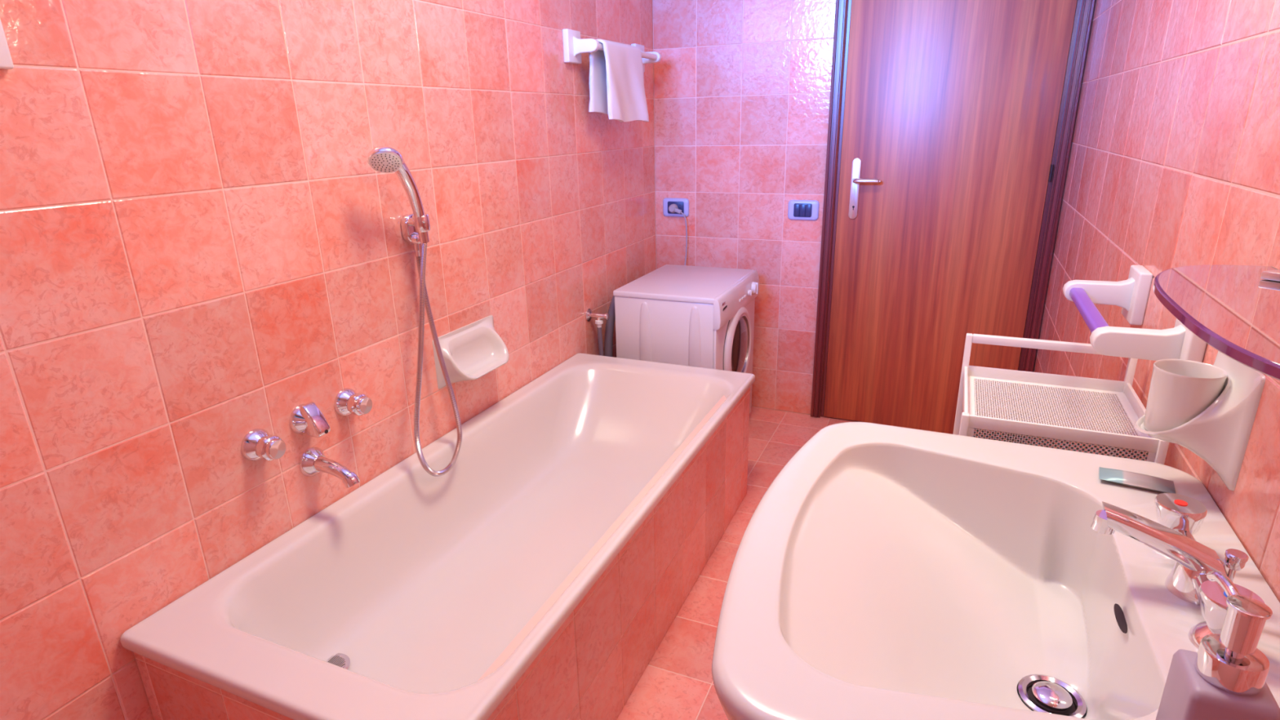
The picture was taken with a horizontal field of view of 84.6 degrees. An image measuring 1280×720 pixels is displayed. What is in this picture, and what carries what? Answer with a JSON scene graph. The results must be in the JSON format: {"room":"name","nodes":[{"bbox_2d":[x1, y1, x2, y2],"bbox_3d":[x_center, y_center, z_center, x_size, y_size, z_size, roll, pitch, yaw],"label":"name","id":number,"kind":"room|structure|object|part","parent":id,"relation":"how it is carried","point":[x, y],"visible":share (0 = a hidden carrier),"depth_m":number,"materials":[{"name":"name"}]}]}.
{"room":"bathroom","nodes":[
{"label":"bathroom","id":0,"kind":"room"},
{"bbox_2d":[0,0,656,719],"bbox_3d":[-0.696,-0.440,1.669,0.121,2.400,3.733,7,20,23],"label":"wall","id":1,"kind":"structure","parent":0,"point":[202,245],"depth_m":1.38,"materials":[{"name":"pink tile"}]},
{"bbox_2d":[0,18,13,69],"bbox_3d":[-0.900,-0.451,0.945,0.062,0.104,0.093,7,20,23],"label":"robe hook","id":2,"kind":"object","parent":1,"relation":"attached to","point":[6,60],"visible":1,"depth_m":0.99,"materials":[{"name":"white plastic"}]},
{"bbox_2d":[240,428,285,461],"bbox_3d":[-0.765,0.179,1.442,0.064,0.068,0.068,7,20,23],"label":"valve","id":3,"kind":"object","parent":1,"relation":"attached to","point":[257,444],"visible":1,"depth_m":1.43,"materials":[{"name":"silver metal"}]},
{"bbox_3d":[-0.761,0.180,1.440,0.033,0.053,0.053,7,20,23],"label":"handle","id":4,"kind":"part","parent":3,"relation":"part of","materials":[{"name":"silver metal"}]},
{"bbox_2d":[288,401,330,437],"bbox_3d":[-0.717,0.131,1.542,0.065,0.074,0.068,7,20,23],"label":"valve","id":5,"kind":"object","parent":1,"relation":"attached to","point":[307,418],"visible":1,"depth_m":1.53,"materials":[{"name":"silver metal"}]},
{"bbox_2d":[299,446,359,488],"bbox_3d":[-0.683,0.241,1.569,0.130,0.076,0.068,7,20,23],"label":"spout","id":6,"kind":"object","parent":1,"relation":"attached to","point":[313,461],"visible":1,"depth_m":1.56,"materials":[{"name":"silver metal"}]},
{"bbox_2d":[333,387,372,416],"bbox_3d":[-0.667,0.103,1.652,0.064,0.068,0.068,7,20,23],"label":"valve","id":7,"kind":"object","parent":1,"relation":"attached to","point":[347,402],"visible":1,"depth_m":1.64,"materials":[{"name":"silver metal"}]},
{"bbox_3d":[-0.664,0.105,1.650,0.033,0.053,0.053,7,20,23],"label":"handle","id":8,"kind":"part","parent":7,"relation":"part of","materials":[{"name":"silver metal"}]},
{"bbox_2d":[400,213,430,256],"bbox_3d":[-0.557,-0.316,1.777,0.091,0.110,0.059,13,23,36],"label":"holder","id":9,"kind":"object","parent":1,"relation":"attached to","point":[411,225],"visible":0.8,"depth_m":1.76,"materials":[{"name":"silver metal"}]},
{"bbox_2d":[367,146,462,476],"bbox_3d":[-0.545,-0.098,1.755,0.081,0.841,0.209,1,19,7],"label":"shower","id":10,"kind":"object","parent":9,"relation":"in","point":[384,159],"visible":1,"depth_m":1.76,"materials":[{"name":"silver metal"}]},
{"bbox_3d":[-0.546,-0.382,1.672,0.037,0.224,0.143,0,19,5],"label":"handle","id":11,"kind":"part","parent":10,"relation":"part of","materials":[{"name":"silver metal"}]},
{"bbox_2d":[432,315,508,388],"bbox_3d":[-0.468,-0.024,2.052,0.093,0.146,0.282,7,20,23],"label":"soap dish","id":12,"kind":"object","parent":1,"relation":"attached to","point":[472,351],"visible":0.95,"depth_m":2.04,"materials":[{"name":"white ceramic"}]},
{"bbox_2d":[585,308,608,355],"bbox_3d":[-0.127,0.067,2.881,0.089,0.592,0.182,11,22,32],"label":"water valve","id":13,"kind":"object","parent":1,"relation":"attached to","point":[589,314],"visible":0.57,"depth_m":2.75,"materials":[{"name":"silver metal"}]},
{"bbox_2d":[562,28,661,71],"bbox_3d":[-0.079,-1.153,2.633,0.112,0.104,0.652,7,20,23],"label":"towel rail","id":14,"kind":"object","parent":1,"relation":"attached to","point":[573,46],"visible":0.8,"depth_m":2.39,"materials":[{"name":"white plastic"}]},
{"bbox_3d":[-0.232,-1.073,2.408,0.022,0.104,0.092,7,20,23],"label":"wall plate","id":15,"kind":"part","parent":14,"relation":"part of","materials":[{"name":"white plastic"}]},
{"bbox_3d":[-0.182,-1.067,2.387,0.092,0.066,0.022,7,20,23],"label":"arm","id":16,"kind":"part","parent":14,"relation":"part of","materials":[{"name":"white plastic"}]},
{"bbox_2d":[588,39,648,121],"bbox_3d":[-0.075,-1.015,2.578,0.098,0.273,0.336,7,20,23],"label":"towel","id":17,"kind":"object","parent":14,"relation":"hanging from","point":[616,73],"visible":0.96,"depth_m":2.52,"materials":[{"name":"white fabric"}]},
{"bbox_3d":[-0.008,-1.242,2.893,0.022,0.104,0.092,7,20,23],"label":"wall plate","id":18,"kind":"part","parent":14,"relation":"part of","materials":[{"name":"white plastic"}]},
{"bbox_3d":[0.042,-1.236,2.872,0.092,0.066,0.022,7,20,23],"label":"arm","id":19,"kind":"part","parent":14,"relation":"part of","materials":[{"name":"white plastic"}]},
{"bbox_2d":[616,406,861,719],"bbox_3d":[0.134,0.849,1.735,1.834,0.121,3.733,7,20,23],"label":"floor","id":20,"kind":"structure","parent":0,"point":[677,683],"depth_m":1.97,"materials":[{"name":"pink tile"}]},
{"bbox_2d":[133,387,750,719],"bbox_3d":[-0.259,0.497,1.923,0.688,0.443,1.679,7,20,23],"label":"tub surround","id":21,"kind":"object","parent":20,"relation":"on","point":[590,668],"visible":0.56,"depth_m":1.59,"materials":[{"name":"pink tile"}]},
{"bbox_2d":[120,352,755,719],"bbox_3d":[-0.257,0.391,1.883,0.701,0.266,1.706,7,20,23],"label":"bathtub","id":22,"kind":"object","parent":21,"relation":"in","point":[393,600],"visible":0.97,"depth_m":1.71,"materials":[{"name":"beige ceramic"}]},
{"bbox_2d":[613,264,759,413],"bbox_3d":[0.221,0.001,2.971,0.455,0.692,0.560,7,20,23],"label":"washing machine","id":23,"kind":"object","parent":20,"relation":"on","point":[703,317],"visible":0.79,"depth_m":2.71,"materials":[{"name":"white metal"}]},
{"bbox_2d":[604,295,615,356],"bbox_3d":[-0.096,0.035,2.895,0.055,0.646,0.107,13,24,37],"label":"hose","id":24,"kind":"object","parent":23,"relation":"attached to","point":[608,345],"visible":0.27,"depth_m":2.81,"materials":[{"name":"grey rubber"}]},
{"bbox_3d":[0.195,-0.318,2.873,0.412,0.024,0.560,7,20,23],"label":"panel","id":25,"kind":"part","parent":23,"relation":"part of","materials":[{"name":"white plastic"}]},
{"bbox_3d":[0.392,0.062,2.913,0.010,0.546,0.552,7,20,23],"label":"panel","id":26,"kind":"part","parent":23,"relation":"part of","materials":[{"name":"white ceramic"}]},
{"bbox_3d":[0.451,-0.277,2.890,0.016,0.026,0.026,7,20,23],"label":"thermostat knob","id":27,"kind":"part","parent":23,"relation":"part of","materials":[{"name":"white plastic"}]},
{"bbox_3d":[0.483,-0.301,2.947,0.024,0.053,0.053,7,20,23],"label":"programme knob","id":28,"kind":"part","parent":23,"relation":"part of","materials":[{"name":"white plastic"}]},
{"bbox_2d":[711,422,1279,719],"bbox_3d":[0.424,0.611,0.976,0.568,0.805,0.704,7,20,23],"label":"washbasin","id":29,"kind":"object","parent":20,"relation":"on","point":[884,572],"visible":0.94,"depth_m":0.89,"materials":[{"name":"white ceramic"}]},
{"bbox_2d":[1098,466,1175,493],"bbox_3d":[0.698,0.169,0.990,0.088,0.011,0.043,10,22,30],"label":"sachet","id":30,"kind":"object","parent":29,"relation":"on","point":[1141,481],"visible":1,"depth_m":0.98,"materials":[{"name":"white plastic"}]},
{"bbox_2d":[1090,493,1265,648],"bbox_3d":[0.573,0.207,0.769,0.142,0.086,0.237,7,20,23],"label":"mixer","id":31,"kind":"object","parent":29,"relation":"on","point":[1179,517],"visible":0.78,"depth_m":0.75,"materials":[{"name":"silver metal"}]},
{"bbox_3d":[0.569,0.201,0.766,0.120,0.071,0.039,7,20,23],"label":"spout","id":32,"kind":"part","parent":31,"relation":"part of","materials":[{"name":"silver metal"}]},
{"bbox_3d":[0.641,0.190,0.839,0.050,0.042,0.050,7,20,23],"label":"knob","id":33,"kind":"part","parent":31,"relation":"part of","materials":[{"name":"silver metal"}]},
{"bbox_3d":[0.567,0.245,0.678,0.050,0.042,0.050,7,20,23],"label":"knob","id":34,"kind":"part","parent":31,"relation":"part of","materials":[{"name":"silver metal"}]},
{"bbox_3d":[0.629,0.226,0.747,0.019,0.048,0.019,7,20,23],"label":"pop rod","id":35,"kind":"part","parent":31,"relation":"part of","materials":[{"name":"silver metal"}]},
{"bbox_2d":[1155,571,1279,719],"bbox_3d":[0.433,0.247,0.529,0.053,0.169,0.077,7,20,23],"label":"soap dispenser","id":36,"kind":"object","parent":29,"relation":"on","point":[1225,679],"visible":1,"depth_m":0.50,"materials":[{"name":"grey plastic"}]},
{"bbox_2d":[1155,648,1279,719],"bbox_3d":[0.429,0.281,0.529,0.053,0.106,0.053,7,20,23],"label":"bottle","id":37,"kind":"object","parent":36,"relation":"attached to","point":[1192,691],"depth_m":0.50,"materials":[{"name":"pink plastic"}]},
{"bbox_2d":[952,333,1168,464],"bbox_3d":[0.745,0.424,1.381,0.298,0.885,0.316,7,20,23],"label":"storage cart","id":38,"kind":"object","parent":20,"relation":"on","point":[1126,403],"visible":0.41,"depth_m":1.27,"materials":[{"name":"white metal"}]},
{"bbox_3d":[0.671,0.346,1.546,0.012,0.841,0.016,7,20,23],"label":"post","id":39,"kind":"part","parent":38,"relation":"part of","materials":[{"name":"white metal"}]},
{"bbox_3d":[0.562,0.459,1.319,0.012,0.777,0.016,7,20,23],"label":"post","id":40,"kind":"part","parent":38,"relation":"part of","materials":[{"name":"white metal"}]},
{"bbox_3d":[0.790,-0.029,1.360,0.268,0.016,0.016,7,20,23],"label":"handle rail","id":41,"kind":"part","parent":38,"relation":"part of","materials":[{"name":"white metal"}]},
{"bbox_3d":[0.793,0.077,1.396,0.268,0.063,0.002,7,20,23],"label":"panel","id":42,"kind":"part","parent":38,"relation":"part of","materials":[{"name":"white metal"}]},
{"bbox_2d":[963,365,1159,452],"bbox_3d":[0.737,0.078,1.264,0.284,0.022,0.278,7,20,23],"label":"tray","id":43,"kind":"object","parent":38,"relation":"on","point":[1130,405],"depth_m":1.25,"materials":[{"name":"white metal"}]},
{"bbox_3d":[0.683,0.159,1.159,0.268,0.063,0.002,7,20,23],"label":"panel","id":44,"kind":"part","parent":38,"relation":"part of","materials":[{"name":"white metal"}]},
{"bbox_3d":[0.927,0.377,1.438,0.012,0.841,0.016,7,20,23],"label":"post","id":45,"kind":"part","parent":38,"relation":"part of","materials":[{"name":"white metal"}]},
{"bbox_3d":[0.818,0.490,1.211,0.012,0.777,0.016,7,20,23],"label":"post","id":46,"kind":"part","parent":38,"relation":"part of","materials":[{"name":"white metal"}]},
{"bbox_2d":[652,0,835,414],"bbox_3d":[0.838,-0.895,2.912,1.634,2.400,0.120,7,20,23],"label":"wall","id":47,"kind":"structure","parent":0,"point":[742,87],"depth_m":3.04,"materials":[{"name":"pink tile"}]},
{"bbox_2d":[662,197,688,217],"bbox_3d":[0.163,-0.697,3.215,0.126,0.084,0.015,7,20,23],"label":"wall socket","id":48,"kind":"object","parent":47,"relation":"attached to","point":[682,204],"visible":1,"depth_m":3.21,"materials":[{"name":"white plastic"}]},
{"bbox_2d":[668,204,687,265],"bbox_3d":[0.171,-0.442,3.259,0.088,0.548,0.058,7,20,23],"label":"plug","id":49,"kind":"object","parent":47,"relation":"attached to","point":[673,208],"visible":0.8,"depth_m":3.19,"materials":[{"name":"grey plastic"}]},
{"bbox_3d":[0.197,-0.423,3.251,0.030,0.516,0.054,7,20,23],"label":"cord","id":50,"kind":"part","parent":49,"relation":"part of","materials":[{"name":"grey plastic"}]},
{"bbox_2d":[787,200,819,220],"bbox_3d":[0.693,-0.637,2.989,0.130,0.084,0.018,7,20,23],"label":"light switch","id":51,"kind":"object","parent":47,"relation":"attached to","point":[802,210],"visible":1,"depth_m":2.98,"materials":[{"name":"white plastic"}]},
{"bbox_2d":[810,0,851,417],"bbox_3d":[0.799,-0.763,2.911,0.056,2.147,0.062,7,20,23],"label":"trim","id":52,"kind":"structure","parent":47,"relation":"attached to","point":[843,7],"depth_m":2.92,"materials":[{"name":"brown wood"}]},
{"bbox_2d":[823,0,1077,440],"bbox_3d":[1.166,-0.683,2.740,0.761,2.084,0.096,7,20,23],"label":"door","id":53,"kind":"structure","parent":47,"relation":"in","point":[952,107],"depth_m":2.75,"materials":[{"name":"brown wood"}]},
{"bbox_3d":[0.878,-0.699,2.873,0.035,0.242,0.007,7,20,23],"label":"handle plate","id":54,"kind":"part","parent":53,"relation":"part of","materials":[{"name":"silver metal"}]},
{"bbox_3d":[0.907,-0.720,2.821,0.112,0.022,0.050,7,20,23],"label":"lever","id":55,"kind":"part","parent":53,"relation":"part of","materials":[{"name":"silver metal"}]},
{"bbox_2d":[1006,0,1095,443],"bbox_3d":[1.541,-0.674,2.599,0.052,2.147,0.062,7,20,23],"label":"trim","id":56,"kind":"structure","parent":47,"relation":"attached to","point":[1084,11],"depth_m":2.57,"materials":[{"name":"brown wood"}]},
{"bbox_2d":[1022,0,1279,602],"bbox_3d":[0.911,-0.248,0.994,0.121,2.400,3.733,7,20,23],"label":"wall","id":57,"kind":"structure","parent":0,"point":[1174,161],"depth_m":1.29,"materials":[{"name":"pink tile"}]},
{"bbox_2d":[1062,264,1206,362],"bbox_3d":[0.866,-0.081,1.270,0.138,0.104,0.462,7,20,23],"label":"towel rail","id":58,"kind":"object","parent":57,"relation":"attached to","point":[1131,294],"visible":0.78,"depth_m":1.13,"materials":[{"name":"white plastic"}]},
{"bbox_3d":[0.931,-0.138,1.434,0.118,0.066,0.034,7,20,23],"label":"arm","id":59,"kind":"part","parent":58,"relation":"part of","materials":[{"name":"white plastic"}]},
{"bbox_3d":[0.994,-0.131,1.407,0.022,0.104,0.092,7,20,23],"label":"wall plate","id":60,"kind":"part","parent":58,"relation":"part of","materials":[{"name":"white plastic"}]},
{"bbox_3d":[0.783,-0.027,1.113,0.118,0.066,0.034,7,20,23],"label":"arm","id":61,"kind":"part","parent":58,"relation":"part of","materials":[{"name":"white plastic"}]},
{"bbox_3d":[0.846,-0.019,1.087,0.022,0.104,0.092,7,20,23],"label":"wall plate","id":62,"kind":"part","parent":58,"relation":"part of","materials":[{"name":"white plastic"}]},
{"bbox_2d":[1134,351,1265,490],"bbox_3d":[0.737,0.065,0.953,0.100,0.156,0.156,7,20,23],"label":"holder","id":63,"kind":"object","parent":57,"relation":"attached to","point":[1220,435],"visible":0.76,"depth_m":0.90,"materials":[{"name":"white ceramic"}]},
{"bbox_2d":[1143,359,1227,431],"bbox_3d":[0.730,0.056,0.947,0.079,0.094,0.079,7,20,23],"label":"tumbler","id":64,"kind":"object","parent":63,"relation":"in","point":[1180,390],"visible":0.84,"depth_m":0.93,"materials":[{"name":"white ceramic"}]},
{"bbox_2d":[1152,264,1279,380],"bbox_3d":[0.600,-0.040,0.668,0.154,0.030,0.516,7,20,23],"label":"glass shelf","id":65,"kind":"object","parent":57,"relation":"attached to","point":[1233,309],"visible":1,"depth_m":0.69,"materials":[{"name":"purple"}]}
]}

